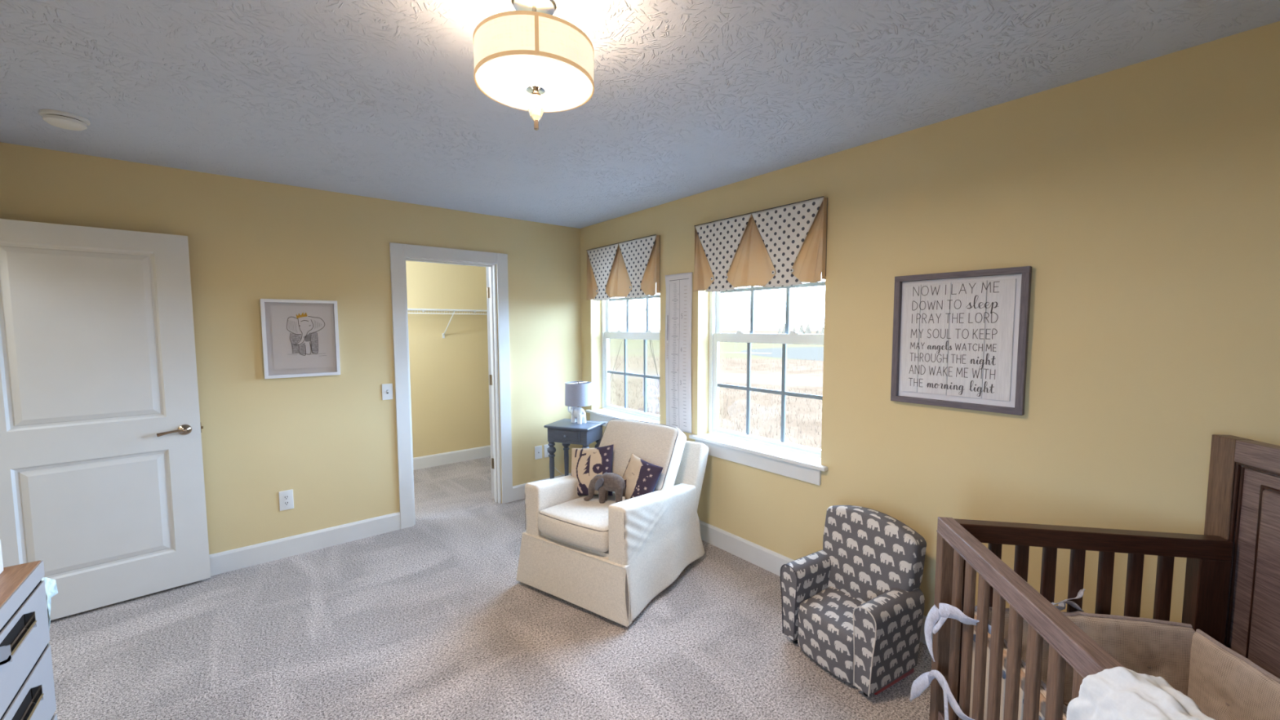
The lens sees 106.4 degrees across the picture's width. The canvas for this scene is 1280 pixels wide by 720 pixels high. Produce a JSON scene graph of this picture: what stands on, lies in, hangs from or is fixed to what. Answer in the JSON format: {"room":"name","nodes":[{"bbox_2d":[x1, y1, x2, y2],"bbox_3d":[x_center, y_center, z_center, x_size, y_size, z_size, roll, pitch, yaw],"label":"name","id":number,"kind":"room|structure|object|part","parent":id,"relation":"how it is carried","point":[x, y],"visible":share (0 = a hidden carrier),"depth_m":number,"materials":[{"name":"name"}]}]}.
{"room":"bedroom","nodes":[
{"label":"bedroom","id":0,"kind":"room"},
{"bbox_2d":[0,142,582,554],"bbox_3d":[-1.943,0.062,3.523,3.860,2.440,0.120,-3,5,-39],"label":"wall","id":1,"kind":"structure","parent":0,"point":[331,440],"depth_m":3.19,"materials":[{"name":"yellow paint"}]},
{"bbox_2d":[278,488,293,511],"bbox_3d":[-2.341,0.928,3.171,0.076,0.130,0.010,-3,5,-39],"label":"wall outlet","id":2,"kind":"object","parent":1,"relation":"attached to","point":[286,499],"visible":1,"depth_m":3.17,"materials":[{"name":"white plastic"}]},
{"bbox_2d":[283,494,288,499],"bbox_3d":[-2.340,0.908,3.168,0.033,0.033,0.002,-3,5,-39],"label":"socket","id":3,"kind":"object","parent":2,"relation":"attached to","point":[285,496],"depth_m":3.17,"materials":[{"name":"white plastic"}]},
{"bbox_2d":[283,500,289,506],"bbox_3d":[-2.340,0.948,3.170,0.033,0.033,0.002,-3,5,-39],"label":"socket","id":4,"kind":"object","parent":2,"relation":"attached to","point":[286,503],"depth_m":3.17,"materials":[{"name":"white plastic"}]},
{"bbox_2d":[259,298,340,378],"bbox_3d":[-2.235,-0.142,3.167,0.412,0.506,0.038,-3,5,-39],"label":"picture","id":5,"kind":"object","parent":1,"relation":"attached to","point":[300,337],"visible":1,"depth_m":3.16,"materials":[{"name":"white paint"}]},
{"bbox_3d":[-2.387,-0.133,3.043,0.020,0.466,0.038,-3,5,-39],"label":"frame rail","id":6,"kind":"part","parent":5,"relation":"part of","materials":[{"name":"white paint"}]},
{"bbox_3d":[-2.236,-0.385,3.150,0.412,0.020,0.038,-3,5,-39],"label":"frame rail","id":7,"kind":"part","parent":5,"relation":"part of","materials":[{"name":"white paint"}]},
{"bbox_3d":[-2.235,-0.295,3.164,0.061,0.043,0.001,-3,5,-39],"label":"gold crown","id":8,"kind":"part","parent":5,"relation":"part of","materials":[{"name":"gold metal"}]},
{"bbox_3d":[-2.234,0.100,3.184,0.412,0.020,0.038,-3,5,-39],"label":"frame rail","id":9,"kind":"part","parent":5,"relation":"part of","materials":[{"name":"white paint"}]},
{"bbox_3d":[-2.083,-0.152,3.291,0.020,0.466,0.038,-3,5,-39],"label":"frame rail","id":10,"kind":"part","parent":5,"relation":"part of","materials":[{"name":"white paint"}]},
{"bbox_2d":[381,383,392,399],"bbox_3d":[-1.855,0.234,3.518,0.072,0.118,0.018,-3,5,-39],"label":"light switch","id":11,"kind":"object","parent":1,"relation":"attached to","point":[387,388],"visible":1,"depth_m":3.52,"materials":[{"name":"white plastic"}]},
{"bbox_2d":[208,472,571,576],"bbox_3d":[-1.924,1.219,3.530,3.550,0.131,0.015,-3,5,-39],"label":"baseboard","id":12,"kind":"structure","parent":1,"relation":"attached to","point":[220,562],"depth_m":3.25,"materials":[{"name":"white paint"}]},
{"bbox_2d":[389,242,512,528],"bbox_3d":[-1.509,0.189,3.885,0.899,2.135,0.154,-3,5,-39],"label":"trim","id":13,"kind":"structure","parent":1,"relation":"attached to","point":[399,253],"depth_m":3.77,"materials":[{"name":"white paint"}]},
{"bbox_3d":[-1.778,0.211,3.579,0.093,2.135,0.019,-3,5,-39],"label":"casing","id":14,"kind":"part","parent":13,"relation":"part of","materials":[{"name":"white paint"}]},
{"bbox_3d":[-1.469,-0.827,3.762,0.713,0.091,0.019,-3,5,-39],"label":"head casing","id":15,"kind":"part","parent":13,"relation":"part of","materials":[{"name":"white paint"}]},
{"bbox_3d":[-1.154,0.174,4.088,0.093,2.135,0.019,-3,5,-39],"label":"casing","id":16,"kind":"part","parent":13,"relation":"part of","materials":[{"name":"white paint"}]},
{"bbox_2d":[485,266,493,498],"bbox_3d":[-1.345,0.193,4.476,0.035,2.020,0.660,-1,4,-9],"label":"door","id":17,"kind":"structure","parent":1,"relation":"in","point":[486,268],"depth_m":4.15,"materials":[{"name":"white paint"}]},
{"bbox_2d":[534,445,542,459],"bbox_3d":[-0.918,0.837,4.332,0.072,0.118,0.011,-3,5,-39],"label":"cable plate","id":18,"kind":"object","parent":1,"relation":"attached to","point":[538,450],"visible":1,"depth_m":4.33,"materials":[{"name":"white plastic"}]},
{"bbox_2d":[543,444,549,457],"bbox_3d":[-0.846,0.833,4.392,0.072,0.118,0.010,-3,5,-39],"label":"wall outlet","id":19,"kind":"object","parent":1,"relation":"attached to","point":[545,446],"visible":0.5,"depth_m":4.38,"materials":[{"name":"white plastic"}]},
{"bbox_2d":[405,260,490,457],"bbox_3d":[-2.505,-0.043,5.050,2.790,2.440,0.120,-3,5,-39],"label":"wall","id":20,"kind":"structure","parent":0,"point":[449,375],"depth_m":5.29,"materials":[{"name":"yellow paint"}]},
{"bbox_2d":[407,308,487,337],"bbox_3d":[-2.389,-0.363,4.790,2.670,0.314,0.394,-3,5,-39],"label":"wire shelf","id":21,"kind":"object","parent":20,"relation":"attached to","point":[423,310],"visible":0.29,"depth_m":4.99,"materials":[{"name":"white metal"}]},
{"bbox_3d":[-2.384,-0.484,4.775,2.670,0.050,0.378,-3,5,-39],"label":"rail","id":22,"kind":"part","parent":21,"relation":"part of","materials":[{"name":"white plastic"}]},
{"bbox_2d":[413,444,490,470],"bbox_3d":[-2.505,1.115,5.040,2.670,0.131,0.015,-3,5,-39],"label":"baseboard","id":23,"kind":"structure","parent":20,"relation":"attached to","point":[441,459],"depth_m":5.35,"materials":[{"name":"white paint"}]},
{"bbox_2d":[48,456,932,719],"bbox_3d":[-1.252,1.461,1.847,5.040,0.120,6.810,-3,5,-39],"label":"floor","id":24,"kind":"structure","parent":0,"point":[431,619],"depth_m":2.29,"materials":[{"name":"carpet"}]},
{"bbox_2d":[0,560,57,719],"bbox_3d":[-1.606,1.060,0.852,0.526,0.820,1.250,-3,5,-39],"label":"dresser","id":25,"kind":"object","parent":24,"relation":"on","point":[27,687],"visible":1,"depth_m":1.32,"materials":[{"name":"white wood"}]},
{"bbox_2d":[0,539,3,573],"bbox_3d":[-1.797,0.570,1.267,0.080,0.100,0.240,-3,5,-39],"label":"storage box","id":26,"kind":"object","parent":25,"relation":"on","point":[1,554],"visible":1,"depth_m":1.38,"materials":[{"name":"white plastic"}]},
{"bbox_3d":[-1.632,0.726,1.256,0.020,0.044,0.184,-3,5,-39],"label":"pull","id":27,"kind":"part","parent":25,"relation":"part of","materials":[{"name":"black metal"}]},
{"bbox_3d":[-1.631,0.741,1.258,0.022,0.022,0.184,-3,5,-39],"label":"cup pull","id":28,"kind":"part","parent":25,"relation":"part of","materials":[{"name":"black metal"}]},
{"bbox_3d":[-1.428,0.674,0.973,0.018,0.033,1.250,-3,5,-39],"label":"rail","id":29,"kind":"part","parent":25,"relation":"part of","materials":[{"name":"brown wood"}]},
{"bbox_3d":[-1.620,0.996,1.241,0.005,0.210,0.617,-3,5,-39],"label":"drawer","id":30,"kind":"part","parent":25,"relation":"part of","materials":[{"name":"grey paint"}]},
{"bbox_3d":[-1.631,0.955,1.273,0.022,0.022,0.184,-3,5,-39],"label":"cup pull","id":31,"kind":"part","parent":25,"relation":"part of","materials":[{"name":"black metal"}]},
{"bbox_3d":[-1.631,0.940,1.272,0.020,0.044,0.184,-3,5,-39],"label":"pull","id":32,"kind":"part","parent":25,"relation":"part of","materials":[{"name":"black metal"}]},
{"bbox_2d":[40,577,57,645],"bbox_3d":[-1.856,0.767,1.511,0.014,0.215,0.130,-3,5,-39],"label":"cloth","id":33,"kind":"object","parent":25,"relation":"in","point":[51,587],"visible":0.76,"depth_m":1.50,"materials":[{"name":"white fabric"}]},
{"bbox_3d":[-1.619,1.236,1.258,0.005,0.243,0.617,-3,5,-39],"label":"drawer","id":34,"kind":"part","parent":25,"relation":"part of","materials":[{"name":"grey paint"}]},
{"bbox_2d":[543,418,605,479],"bbox_3d":[-0.553,0.891,4.097,0.416,0.700,0.348,1,4,22],"label":"side table","id":35,"kind":"object","parent":24,"relation":"on","point":[565,432],"visible":0.77,"depth_m":4.00,"materials":[{"name":"blue wood"}]},
{"bbox_3d":[-0.745,0.963,4.058,0.074,0.562,0.074,1,4,22],"label":"leg","id":36,"kind":"part","parent":35,"relation":"part of","materials":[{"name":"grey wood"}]},
{"bbox_3d":[-0.656,0.947,4.280,0.074,0.562,0.074,1,4,22],"label":"leg","id":37,"kind":"part","parent":35,"relation":"part of","materials":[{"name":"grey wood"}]},
{"bbox_3d":[-0.607,0.627,3.945,0.216,0.060,0.003,1,4,22],"label":"drawer panel","id":38,"kind":"part","parent":35,"relation":"part of","materials":[{"name":"grey wood"}]},
{"bbox_3d":[-0.604,0.626,3.954,0.250,0.088,0.016,1,4,22],"label":"drawer","id":39,"kind":"part","parent":35,"relation":"part of","materials":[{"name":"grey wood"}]},
{"bbox_2d":[547,381,608,475],"bbox_3d":[-0.522,0.689,4.310,0.571,1.041,0.630,-1,4,-18],"label":"table lamp","id":40,"kind":"object","parent":35,"relation":"on","point":[577,393],"depth_m":4.03,"materials":[{"name":"white ceramic"}]},
{"bbox_3d":[-0.521,0.862,4.322,0.610,0.693,0.245,2,5,33],"label":"power cord","id":41,"kind":"part","parent":40,"relation":"part of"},
{"bbox_3d":[-0.528,0.288,4.098,0.228,0.190,0.228,3,5,42],"label":"lamp shade","id":42,"kind":"part","parent":40,"relation":"part of","materials":[{"name":"white fabric"}]},
{"bbox_3d":[-0.355,0.955,4.161,0.074,0.562,0.074,1,4,22],"label":"leg","id":43,"kind":"part","parent":35,"relation":"part of","materials":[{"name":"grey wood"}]},
{"bbox_2d":[515,418,708,626],"bbox_3d":[-0.112,0.865,3.016,0.821,0.892,1.048,3,5,34],"label":"armchair","id":44,"kind":"object","parent":24,"relation":"on","point":[610,559],"visible":0.91,"depth_m":2.71,"materials":[{"name":"fabric"}]},
{"bbox_3d":[-0.426,0.992,3.149,0.160,0.584,0.857,3,5,34],"label":"panel","id":45,"kind":"part","parent":44,"relation":"part of","materials":[{"name":"fabric"}]},
{"bbox_3d":[-0.146,1.125,2.983,0.600,0.285,0.800,3,5,34],"label":"frame","id":46,"kind":"part","parent":44,"relation":"part of","materials":[{"name":"fabric"}]},
{"bbox_2d":[537,492,626,551],"bbox_3d":[-0.223,0.941,2.856,0.502,0.189,0.644,3,5,34],"label":"seat cushion","id":47,"kind":"object","parent":44,"relation":"on","point":[567,522],"depth_m":2.65,"materials":[{"name":"fabric"}]},
{"bbox_2d":[571,444,613,495],"bbox_3d":[-0.311,0.711,3.069,0.373,0.346,0.155,2,5,29],"label":"throw pillow","id":48,"kind":"object","parent":44,"relation":"on","point":[586,463],"visible":0.79,"depth_m":3.04,"materials":[{"name":"fabric"}]},
{"bbox_2d":[583,471,625,503],"bbox_3d":[-0.210,0.768,2.881,0.267,0.186,0.136,1,4,16],"label":"elephant","id":49,"kind":"object","parent":44,"relation":"on","point":[611,482],"visible":0.94,"depth_m":2.84},
{"bbox_2d":[622,453,662,499],"bbox_3d":[-0.007,0.736,2.900,0.138,0.283,0.303,-4,5,-43],"label":"throw pillow","id":50,"kind":"object","parent":44,"relation":"on","point":[641,477],"visible":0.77,"depth_m":2.85,"materials":[{"name":"fabric"}]},
{"bbox_2d":[599,419,686,490],"bbox_3d":[-0.016,0.627,3.134,0.577,0.429,0.347,3,5,34],"label":"cushion","id":51,"kind":"object","parent":44,"relation":"on","point":[660,445],"depth_m":3.05,"materials":[{"name":"fabric"}]},
{"bbox_3d":[0.123,1.016,2.784,0.160,0.584,0.857,3,5,34],"label":"panel","id":52,"kind":"part","parent":44,"relation":"part of","materials":[{"name":"fabric"}]},
{"bbox_3d":[0.069,0.860,3.289,0.730,0.633,0.391,3,5,34],"label":"frame","id":53,"kind":"part","parent":44,"relation":"part of","materials":[{"name":"fabric"}]},
{"bbox_2d":[780,505,926,696],"bbox_3d":[0.968,1.041,2.196,0.406,0.658,0.506,-2,5,-29],"label":"armchair","id":54,"kind":"object","parent":24,"relation":"on","point":[854,605],"visible":1,"depth_m":2.11,"materials":[{"name":"grey fabric"}]},
{"bbox_3d":[0.854,1.140,2.368,0.332,0.366,0.104,-2,5,-29],"label":"arm","id":55,"kind":"part","parent":54,"relation":"part of","materials":[{"name":"grey fabric"}]},
{"bbox_3d":[0.931,1.228,2.188,0.320,0.261,0.314,-2,5,-29],"label":"seat","id":56,"kind":"part","parent":54,"relation":"part of","materials":[{"name":"grey fabric"}]},
{"bbox_3d":[1.065,0.980,2.247,0.182,0.544,0.464,-2,5,-29],"label":"backrest","id":57,"kind":"part","parent":54,"relation":"part of","materials":[{"name":"grey fabric"}]},
{"bbox_3d":[1.051,1.163,2.021,0.332,0.366,0.104,-2,5,-29],"label":"arm","id":58,"kind":"part","parent":54,"relation":"part of","materials":[{"name":"grey fabric"}]},
{"bbox_2d":[928,434,1279,719],"bbox_3d":[1.282,0.869,0.871,0.837,1.183,1.496,1,4,11],"label":"crib","id":59,"kind":"object","parent":24,"relation":"on","point":[1232,591],"visible":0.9,"depth_m":1.43,"materials":[{"name":"brown wood"}]},
{"bbox_3d":[0.897,1.261,0.972,0.030,0.070,1.308,1,4,11],"label":"rail","id":60,"kind":"part","parent":59,"relation":"part of","materials":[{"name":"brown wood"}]},
{"bbox_3d":[1.022,0.993,1.620,0.046,0.834,0.046,1,4,11],"label":"post","id":61,"kind":"part","parent":59,"relation":"part of","materials":[{"name":"brown wood"}]},
{"bbox_3d":[0.895,0.600,0.925,0.046,0.048,1.400,1,4,11],"label":"rail","id":62,"kind":"part","parent":59,"relation":"part of","materials":[{"name":"brown wood"}]},
{"bbox_3d":[1.406,0.565,1.517,0.739,0.059,0.046,1,4,11],"label":"rail","id":63,"kind":"part","parent":59,"relation":"part of","materials":[{"name":"brown wood"}]},
{"bbox_2d":[909,588,1279,719],"bbox_3d":[1.216,1.029,0.940,0.793,0.536,1.423,1,4,11],"label":"bumper cover","id":64,"kind":"object","parent":59,"relation":"attached to","point":[1224,683],"visible":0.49,"depth_m":1.43,"materials":[{"name":"beige fabric"}]},
{"bbox_2d":[1001,669,1005,679],"bbox_3d":[0.997,0.863,1.314,0.008,0.024,0.019,0,4,-3],"label":"light","id":65,"kind":"object","parent":64,"relation":"attached to","point":[1003,675],"depth_m":1.31,"materials":[{"name":"grey"}]},
{"bbox_2d":[1066,666,1214,719],"bbox_3d":[0.873,0.789,0.671,0.207,0.473,0.591,1,4,11],"label":"quilt","id":66,"kind":"object","parent":59,"relation":"on","point":[1116,693],"visible":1,"depth_m":0.82,"materials":[{"name":"white fabric"}]},
{"bbox_3d":[1.732,1.007,1.486,0.078,0.820,0.046,1,4,11],"label":"post","id":67,"kind":"part","parent":59,"relation":"part of","materials":[{"name":"brown wood"}]},
{"bbox_3d":[1.655,0.778,0.794,0.014,0.867,1.356,1,4,11],"label":"panel moulding","id":68,"kind":"part","parent":59,"relation":"part of","materials":[{"name":"brown wood"}]},
{"bbox_3d":[1.678,0.809,0.791,0.031,1.013,1.436,1,4,11],"label":"headboard","id":69,"kind":"part","parent":59,"relation":"part of","materials":[{"name":"brown wood"}]},
{"bbox_3d":[1.661,0.777,0.793,0.012,0.847,1.338,1,4,11],"label":"panel moulding","id":70,"kind":"part","parent":59,"relation":"part of","materials":[{"name":"brown wood"}]},
{"bbox_3d":[1.668,0.316,0.759,0.049,0.066,1.352,1,4,11],"label":"headboard rail","id":71,"kind":"part","parent":59,"relation":"part of","materials":[{"name":"brown wood"}]},
{"bbox_3d":[1.661,0.788,0.793,0.010,0.782,1.223,1,4,11],"label":"panel moulding","id":72,"kind":"part","parent":59,"relation":"part of","materials":[{"name":"brown wood"}]},
{"bbox_3d":[1.659,0.786,0.794,0.012,0.758,1.206,1,4,11],"label":"raised panel","id":73,"kind":"part","parent":59,"relation":"part of","materials":[{"name":"brown wood"}]},
{"bbox_2d":[0,0,1279,228],"bbox_3d":[-1.259,-1.093,1.668,5.040,0.120,6.810,-3,5,-39],"label":"ceiling","id":74,"kind":"structure","parent":0,"point":[376,99],"depth_m":1.79,"materials":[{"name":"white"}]},
{"bbox_2d":[38,109,90,130],"bbox_3d":[-2.500,-1.037,2.084,0.144,0.043,0.144,-3,5,-39],"label":"smoke detector","id":75,"kind":"object","parent":74,"relation":"attached to","point":[64,120],"visible":1,"depth_m":2.05,"materials":[{"name":"white plastic"}]},
{"bbox_2d":[472,0,594,130],"bbox_3d":[-0.296,-0.834,1.351,0.330,0.358,0.330,-3,5,-39],"label":"ceiling light","id":76,"kind":"object","parent":74,"relation":"attached to","point":[529,58],"visible":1,"depth_m":1.26,"materials":[{"name":"white fabric"}]},
{"bbox_3d":[-0.296,-0.871,1.349,0.330,0.009,0.330,-3,5,-39],"label":"shade trim","id":77,"kind":"part","parent":76,"relation":"part of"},
{"bbox_3d":[-0.296,-0.824,1.352,0.328,0.093,0.328,-3,5,-39],"label":"lamp shade","id":78,"kind":"part","parent":76,"relation":"part of","materials":[{"name":"beige fabric"}]},
{"bbox_3d":[-0.295,-0.778,1.355,0.330,0.009,0.330,-3,5,-39],"label":"shade trim","id":79,"kind":"part","parent":76,"relation":"part of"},
{"bbox_2d":[475,54,592,111],"bbox_3d":[-0.295,-0.776,1.355,0.320,0.018,0.320,-3,5,-39],"label":"diffuser","id":80,"kind":"object","parent":76,"relation":"attached to","point":[564,82],"depth_m":1.31,"materials":[{"name":"white glass"}]},
{"bbox_3d":[-0.295,-0.714,1.360,0.047,0.070,0.045,-3,5,-39],"label":"finial glass","id":81,"kind":"part","parent":76,"relation":"part of","materials":[{"name":"beige glass"}]},
{"bbox_2d":[580,21,1279,622],"bbox_3d":[1.099,0.111,2.707,0.190,2.440,5.000,-3,5,-39],"label":"wall","id":82,"kind":"structure","parent":0,"point":[1141,200],"depth_m":1.87,"materials":[{"name":"yellow paint"}]},
{"bbox_2d":[585,294,659,426],"bbox_3d":[-0.094,-0.147,4.112,0.227,1.505,1.046,-3,5,-39],"label":"window","id":83,"kind":"structure","parent":82,"relation":"in","point":[598,415],"depth_m":4.28,"materials":[{"name":"white plastic"}]},
{"bbox_3d":[-0.023,-0.533,4.144,0.025,0.680,0.896,-3,5,-39],"label":"sash","id":84,"kind":"part","parent":83,"relation":"part of","materials":[{"name":"white plastic"}]},
{"bbox_3d":[-0.043,0.111,4.172,0.025,0.708,0.896,-3,5,-39],"label":"sash","id":85,"kind":"part","parent":83,"relation":"part of","materials":[{"name":"white plastic"}]},
{"bbox_2d":[586,234,660,300],"bbox_3d":[-0.172,-0.742,4.005,0.058,0.464,0.963,-3,5,-39],"label":"window valance","id":86,"kind":"object","parent":82,"relation":"attached to","point":[631,268],"visible":1,"depth_m":3.93,"materials":[{"name":"multicoloured fabric"}]},
{"bbox_3d":[-0.334,-0.752,4.183,0.016,0.460,0.480,-3,5,-39],"label":"polka dot panel","id":87,"kind":"part","parent":86,"relation":"part of","materials":[{"name":"beige fabric"}]},
{"bbox_3d":[-0.030,-0.727,3.813,0.016,0.460,0.480,-3,5,-39],"label":"polka dot panel","id":88,"kind":"part","parent":86,"relation":"part of","materials":[{"name":"beige fabric"}]},
{"bbox_2d":[665,271,692,433],"bbox_3d":[0.279,-0.051,3.523,0.018,1.155,0.273,-3,5,-39],"label":"chart","id":89,"kind":"object","parent":82,"relation":"attached to","point":[678,305],"visible":0.98,"depth_m":3.52,"materials":[{"name":"grey fabric"}]},
{"bbox_2d":[688,281,827,485],"bbox_3d":[0.767,-0.075,3.062,0.227,1.505,1.046,-3,5,-39],"label":"window","id":90,"kind":"structure","parent":82,"relation":"in","point":[804,468],"depth_m":3.11,"materials":[{"name":"white plastic"}]},
{"bbox_3d":[0.839,-0.461,3.095,0.025,0.680,0.896,-3,5,-39],"label":"sash","id":91,"kind":"part","parent":90,"relation":"part of","materials":[{"name":"white plastic"}]},
{"bbox_3d":[0.828,-0.139,3.108,0.070,1.385,0.956,-3,5,-39],"label":"frame","id":92,"kind":"part","parent":90,"relation":"part of","materials":[{"name":"white plastic"}]},
{"bbox_3d":[0.819,0.182,3.122,0.025,0.708,0.896,-3,5,-39],"label":"sash","id":93,"kind":"part","parent":90,"relation":"part of","materials":[{"name":"white plastic"}]},
{"bbox_2d":[693,195,827,291],"bbox_3d":[0.689,-0.671,2.956,0.058,0.464,0.963,-3,5,-39],"label":"window valance","id":94,"kind":"object","parent":82,"relation":"attached to","point":[780,246],"visible":1,"depth_m":2.88,"materials":[{"name":"multicoloured fabric"}]},
{"bbox_3d":[0.527,-0.681,3.135,0.016,0.460,0.480,-3,5,-39],"label":"polka dot panel","id":95,"kind":"part","parent":94,"relation":"part of","materials":[{"name":"beige fabric"}]},
{"bbox_3d":[0.742,-0.702,2.874,0.003,0.383,0.194,-3,5,-37],"label":"edge cord","id":96,"kind":"part","parent":94,"relation":"part of","materials":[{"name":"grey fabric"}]},
{"bbox_3d":[0.831,-0.656,2.764,0.016,0.460,0.480,-3,5,-39],"label":"polka dot panel","id":97,"kind":"part","parent":94,"relation":"part of","materials":[{"name":"beige fabric"}]},
{"bbox_2d":[699,520,933,644],"bbox_3d":[1.028,1.268,2.717,0.015,0.131,4.984,-3,5,-39],"label":"baseboard","id":98,"kind":"structure","parent":82,"relation":"attached to","point":[769,560],"depth_m":3.11,"materials":[{"name":"white paint"}]},
{"bbox_2d":[890,266,1031,415],"bbox_3d":[1.406,-0.088,2.142,0.032,0.604,0.518,-3,5,-39],"label":"framed sign","id":99,"kind":"object","parent":82,"relation":"attached to","point":[960,339],"visible":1,"depth_m":2.12,"materials":[{"name":"grey wood"}]},
{"bbox_3d":[1.250,-0.101,2.332,0.032,0.552,0.026,-3,5,-39],"label":"frame rail","id":100,"kind":"part","parent":99,"relation":"part of","materials":[{"name":"grey wood"}]},
{"bbox_3d":[1.406,0.200,2.162,0.032,0.026,0.518,-3,5,-39],"label":"frame rail","id":101,"kind":"part","parent":99,"relation":"part of","materials":[{"name":"grey wood"}]},
{"bbox_3d":[1.405,-0.377,2.122,0.032,0.026,0.518,-3,5,-39],"label":"frame rail","id":102,"kind":"part","parent":99,"relation":"part of","materials":[{"name":"grey wood"}]},
{"bbox_3d":[1.561,-0.076,1.952,0.032,0.552,0.026,-3,5,-39],"label":"frame rail","id":103,"kind":"part","parent":99,"relation":"part of","materials":[{"name":"grey wood"}]},
{"label":"outside","id":104,"kind":"structure","parent":0,"visible":0},
{"bbox_2d":[608,329,823,458],"bbox_3d":[10.645,-3.794,117.170,680.000,0.001,680.000,-3,5,-39],"label":"outdoor view","id":105,"kind":"structure","parent":104,"point":[793,427],"depth_m":29.25,"materials":[{"name":"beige plant"}]},
{"bbox_2d":[608,297,630,410],"bbox_3d":[-0.991,-0.166,16.447,1.114,6.891,2.009,2,4,23],"label":"sapling","id":106,"kind":"object","parent":105,"relation":"on","point":[614,297],"visible":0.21,"depth_m":16.49,"materials":[{"name":"brown plant"}]},
{"bbox_2d":[642,298,659,383],"bbox_3d":[0.460,-0.912,20.430,1.731,7.819,1.449,-1,4,-18],"label":"sapling","id":107,"kind":"object","parent":105,"relation":"on","point":[642,299],"visible":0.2,"depth_m":20.47,"materials":[{"name":"brown plant"}]},
{"bbox_2d":[609,379,822,457],"bbox_3d":[1.610,2.809,20.299,52.048,0.400,31.840,2,4,23],"label":"dry grass","id":108,"kind":"structure","parent":105,"relation":"on","point":[798,410],"depth_m":25.36,"materials":[{"name":"plant"}]},
{"bbox_2d":[609,353,823,373],"bbox_3d":[10.305,0.073,56.189,79.909,0.800,130.824,-3,5,-39],"label":"reeds","id":109,"kind":"object","parent":105,"relation":"on","point":[634,353],"visible":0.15,"depth_m":54.90,"materials":[{"name":"plant"}]},
{"bbox_2d":[777,322,824,333],"bbox_3d":[96.354,-13.237,165.179,48.800,11.683,86.539,-3,5,-39],"label":"tree line","id":110,"kind":"object","parent":105,"relation":"on","point":[807,331],"visible":0.03,"depth_m":177.97,"materials":[{"name":"plant"}]},
{"bbox_3d":[-1.767,0.283,0.366,0.120,2.440,5.000,-3,5,-39],"label":"wall","id":111,"kind":"structure","parent":0,"visible":0},
{"bbox_2d":[0,218,210,620],"bbox_3d":[-2.879,0.321,2.540,0.823,2.030,0.088,-4,5,-43],"label":"door","id":112,"kind":"structure","parent":111,"relation":"in","point":[102,474],"depth_m":2.55,"materials":[{"name":"white paint"}]},
{"bbox_3d":[-2.912,-0.125,2.516,0.557,0.927,0.035,-4,5,-43],"label":"panel","id":113,"kind":"part","parent":112,"relation":"part of","materials":[{"name":"white paint"}]},
{"bbox_3d":[-2.909,0.823,2.582,0.557,0.602,0.035,-4,5,-43],"label":"panel","id":114,"kind":"part","parent":112,"relation":"part of","materials":[{"name":"white paint"}]},
{"bbox_3d":[-2.654,0.407,2.732,0.145,0.062,0.053,-4,5,-43],"label":"handle","id":115,"kind":"part","parent":112,"relation":"part of","materials":[{"name":"silver metal"}]},
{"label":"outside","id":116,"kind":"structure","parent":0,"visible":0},
{"bbox_2d":[608,349,772,354],"bbox_3d":[-67.206,-3.437,114.827,93.670,0.001,171.404,-3,5,-39],"label":"path","id":117,"kind":"structure","parent":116,"point":[609,349],"depth_m":81.46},
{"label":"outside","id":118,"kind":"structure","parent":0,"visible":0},
{"bbox_2d":[608,338,823,359],"bbox_3d":[-11.186,-4.968,134.713,254.979,0.001,350.905,-3,5,-39],"label":"lawn","id":119,"kind":"structure","parent":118,"point":[615,344],"depth_m":101.47,"materials":[{"name":"plant"}]},
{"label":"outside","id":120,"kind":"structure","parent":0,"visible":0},
{"bbox_2d":[741,346,823,360],"bbox_3d":[43.447,-1.027,76.252,50.775,0.001,53.142,-3,5,-39],"label":"pond","id":121,"kind":"structure","parent":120,"point":[797,353],"depth_m":78.59,"materials":[{"name":"liquid"}]},
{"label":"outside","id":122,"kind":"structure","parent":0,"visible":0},
{"bbox_2d":[609,368,822,386],"bbox_3d":[-4.736,1.180,46.613,110.347,0.001,198.004,-3,5,-39],"label":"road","id":123,"kind":"structure","parent":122,"point":[738,378],"depth_m":40.63,"materials":[{"name":"grey asphalt"}]}
]}

